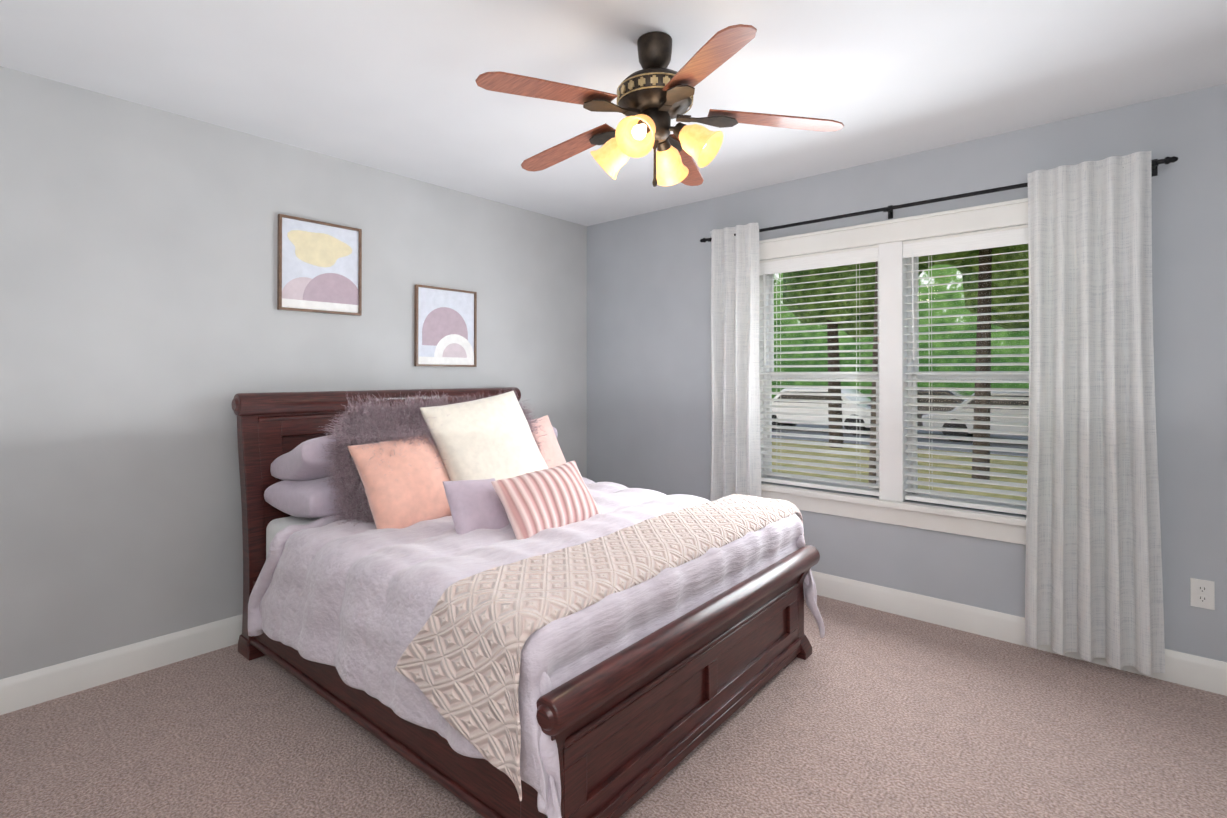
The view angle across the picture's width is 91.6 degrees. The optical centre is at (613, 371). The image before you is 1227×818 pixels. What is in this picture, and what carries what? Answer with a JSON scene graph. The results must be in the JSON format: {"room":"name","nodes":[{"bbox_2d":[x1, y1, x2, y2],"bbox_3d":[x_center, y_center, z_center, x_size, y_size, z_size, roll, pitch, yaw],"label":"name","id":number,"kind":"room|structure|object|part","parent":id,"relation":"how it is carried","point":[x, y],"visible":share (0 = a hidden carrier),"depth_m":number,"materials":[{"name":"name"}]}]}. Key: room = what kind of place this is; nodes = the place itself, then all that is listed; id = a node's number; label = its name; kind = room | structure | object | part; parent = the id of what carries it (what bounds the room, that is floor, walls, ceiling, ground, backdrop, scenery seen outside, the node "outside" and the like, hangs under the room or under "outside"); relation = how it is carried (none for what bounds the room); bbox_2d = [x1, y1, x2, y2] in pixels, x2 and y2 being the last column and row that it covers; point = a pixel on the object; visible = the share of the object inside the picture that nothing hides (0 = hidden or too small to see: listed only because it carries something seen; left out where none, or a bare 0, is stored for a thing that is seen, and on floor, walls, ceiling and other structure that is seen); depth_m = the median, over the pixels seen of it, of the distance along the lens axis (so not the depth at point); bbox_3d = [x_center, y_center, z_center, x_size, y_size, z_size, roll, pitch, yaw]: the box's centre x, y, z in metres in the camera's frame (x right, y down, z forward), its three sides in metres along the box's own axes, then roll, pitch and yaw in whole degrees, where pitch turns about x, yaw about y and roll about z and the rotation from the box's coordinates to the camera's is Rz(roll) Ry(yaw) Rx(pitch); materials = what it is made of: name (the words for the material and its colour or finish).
{"room":"bedroom","nodes":[
{"label":"bedroom","id":0,"kind":"room"},
{"bbox_2d":[0,66,586,678],"bbox_3d":[-1.708,0.073,3.066,0.160,2.440,4.720,0,0,41],"label":"wall","id":1,"kind":"structure","parent":0,"point":[148,330],"depth_m":2.65,"materials":[{"name":"paint"}]},
{"bbox_2d":[0,614,242,714],"bbox_3d":[-1.641,1.229,3.002,0.016,0.128,4.400,0,0,41],"label":"baseboard","id":2,"kind":"structure","parent":1,"relation":"attached to","point":[31,688],"depth_m":2.48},
{"bbox_2d":[277,214,361,315],"bbox_3d":[-1.532,-0.544,3.129,0.024,0.475,0.420,0,0,41],"label":"picture","id":3,"kind":"object","parent":1,"relation":"attached to","point":[319,267],"visible":1,"depth_m":3.12,"materials":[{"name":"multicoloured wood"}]},
{"bbox_2d":[414,284,476,366],"bbox_3d":[-1.035,-0.271,3.702,0.024,0.485,0.430,0,0,41],"label":"picture","id":4,"kind":"object","parent":1,"relation":"attached to","point":[445,327],"visible":1,"depth_m":3.69,"materials":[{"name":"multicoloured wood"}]},
{"bbox_2d":[0,595,1226,817],"bbox_3d":[-0.058,1.335,1.633,4.520,0.100,4.720,0,0,41],"label":"floor","id":5,"kind":"structure","parent":0,"point":[864,713],"depth_m":2.04,"materials":[{"name":"carpet"}]},
{"bbox_2d":[232,387,824,817],"bbox_3d":[-0.407,0.698,2.732,2.143,1.194,1.800,0,0,39],"label":"bed","id":6,"kind":"object","parent":5,"relation":"on","point":[488,603],"visible":1,"depth_m":2.12,"materials":[{"name":"white fabric"}]},
{"bbox_3d":[-0.414,0.796,2.739,1.820,0.240,1.530,0,0,39],"label":"mattress","id":7,"kind":"part","parent":6,"relation":"part of","materials":[{"name":"white fabric"}]},
{"bbox_2d":[420,391,547,480],"bbox_3d":[-0.587,0.401,2.917,0.180,0.603,0.604,-34,-14,34],"label":"pillow","id":8,"kind":"object","parent":6,"relation":"on","point":[491,437],"depth_m":2.82,"materials":[{"name":"beige fabric"}]},
{"bbox_2d":[528,415,565,467],"bbox_3d":[-0.442,0.471,3.314,0.151,0.443,0.442,-32,-16,35],"label":"pillow","id":9,"kind":"object","parent":6,"relation":"on","point":[553,451],"depth_m":3.34,"materials":[{"name":"pink fabric"}]},
{"bbox_2d":[395,494,804,800],"bbox_3d":[0.133,0.817,2.288,0.560,0.440,1.802,0,0,39],"label":"throw","id":10,"kind":"object","parent":6,"relation":"on","point":[483,640],"depth_m":1.75,"materials":[{"name":"beige fabric"}]},
{"bbox_2d":[0,0,1226,225],"bbox_3d":[-0.058,-1.205,1.647,4.520,0.100,4.720,0,0,41],"label":"ceiling","id":11,"kind":"structure","parent":0,"point":[390,86],"depth_m":2.28,"materials":[{"name":"paint"}]},
{"bbox_2d":[475,24,843,186],"bbox_3d":[0.102,-0.896,2.103,1.199,0.508,1.239,0,0,41],"label":"ceiling fan","id":12,"kind":"object","parent":11,"relation":"hanging from","point":[654,95],"visible":1,"depth_m":2.01,"materials":[{"name":"brown wood"}]},
{"bbox_2d":[587,83,1226,661],"bbox_3d":[1.433,0.075,3.365,4.200,2.440,0.160,0,0,41],"label":"wall","id":13,"kind":"structure","parent":0,"point":[649,407],"depth_m":3.03,"materials":[{"name":"paint"}]},
{"bbox_2d":[759,198,1028,544],"bbox_3d":[1.528,0.005,3.247,1.840,1.628,0.215,0,0,41],"label":"window","id":14,"kind":"structure","parent":13,"relation":"in","point":[890,238],"depth_m":3.20,"materials":[{"name":"plastic"}]},
{"bbox_2d":[759,227,1028,514],"bbox_3d":[1.511,0.003,3.227,1.570,1.358,0.076,0,0,41],"label":"window blinds","id":15,"kind":"object","parent":14,"relation":"attached to","point":[1012,237],"visible":0.67,"depth_m":3.15,"materials":[{"name":"white plastic"}]},
{"bbox_3d":[1.566,0.012,3.291,1.490,1.285,0.004,0,0,41],"label":"glass","id":16,"kind":"part","parent":14,"relation":"part of","materials":[{"name":"clear glass"}]},
{"bbox_2d":[700,151,1178,675],"bbox_3d":[1.426,0.168,3.151,2.276,2.140,0.172,0,0,41],"label":"curtains","id":17,"kind":"object","parent":13,"relation":"attached to","point":[1094,583],"visible":0.88,"depth_m":2.58,"materials":[{"name":"white fabric"}]},
{"bbox_2d":[811,571,1226,695],"bbox_3d":[1.375,1.230,3.292,4.168,0.128,0.016,0,0,41],"label":"baseboard","id":18,"kind":"structure","parent":13,"relation":"attached to","point":[1197,672],"depth_m":2.94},
{"bbox_2d":[1190,578,1214,609],"bbox_3d":[2.391,0.904,2.420,0.070,0.114,0.010,0,0,41],"label":"electrical outlet","id":19,"kind":"object","parent":13,"relation":"attached to","point":[1202,593],"visible":1,"depth_m":2.42,"materials":[{"name":"plastic"}]},
{"label":"outside","id":20,"kind":"structure","parent":0,"visible":0},
{"bbox_2d":[772,398,1027,500],"bbox_3d":[23.248,2.160,24.158,70.000,0.300,59.830,0,0,41],"label":"ground","id":21,"kind":"structure","parent":20,"point":[999,470],"depth_m":11.89,"materials":[{"name":"green plant"}]},
{"bbox_2d":[827,262,877,483],"bbox_3d":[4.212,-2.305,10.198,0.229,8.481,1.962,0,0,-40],"label":"trunk","id":22,"kind":"object","parent":21,"relation":"on","point":[829,326],"depth_m":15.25,"materials":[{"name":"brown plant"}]},
{"bbox_2d":[774,244,1028,339],"bbox_3d":[6.608,-4.380,11.489,16.772,7.141,12.447,0,0,41],"label":"foliage","id":23,"kind":"object","parent":22,"relation":"attached to","point":[995,275],"depth_m":14.39,"materials":[{"name":"green plant"}]},
{"bbox_2d":[772,424,1027,456],"bbox_3d":[15.672,1.951,15.394,70.000,0.020,11.000,0,0,41],"label":"road","id":24,"kind":"structure","parent":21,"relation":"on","point":[965,442],"depth_m":16.91,"materials":[{"name":"grey asphalt"}]},
{"bbox_2d":[772,388,870,434],"bbox_3d":[6.850,1.256,19.719,4.488,1.419,1.840,0,0,41],"label":"car","id":25,"kind":"object","parent":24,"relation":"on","point":[819,390],"depth_m":19.00,"materials":[{"name":"paint"}]},
{"bbox_2d":[867,390,972,436],"bbox_3d":[9.512,1.247,18.211,4.488,1.419,1.840,0,0,41],"label":"car","id":26,"kind":"object","parent":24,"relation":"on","point":[940,400],"depth_m":17.23,"materials":[{"name":"paint"}]},
{"bbox_2d":[922,391,1028,441],"bbox_3d":[11.011,1.236,16.122,4.488,1.419,1.840,0,0,41],"label":"car","id":27,"kind":"object","parent":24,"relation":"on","point":[993,410],"depth_m":15.75,"materials":[{"name":"paint"}]},
{"bbox_2d":[972,248,991,479],"bbox_3d":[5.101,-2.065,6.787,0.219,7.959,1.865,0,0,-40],"label":"trunk","id":28,"kind":"object","parent":21,"relation":"on","point":[985,284],"depth_m":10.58,"materials":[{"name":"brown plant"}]},
{"bbox_2d":[772,265,1028,399],"bbox_3d":[29.797,-13.048,31.819,70.000,31.000,0.200,0,0,41],"label":"trees","id":29,"kind":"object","parent":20,"point":[952,295],"depth_m":39.27,"materials":[{"name":"green plant"}]}
]}

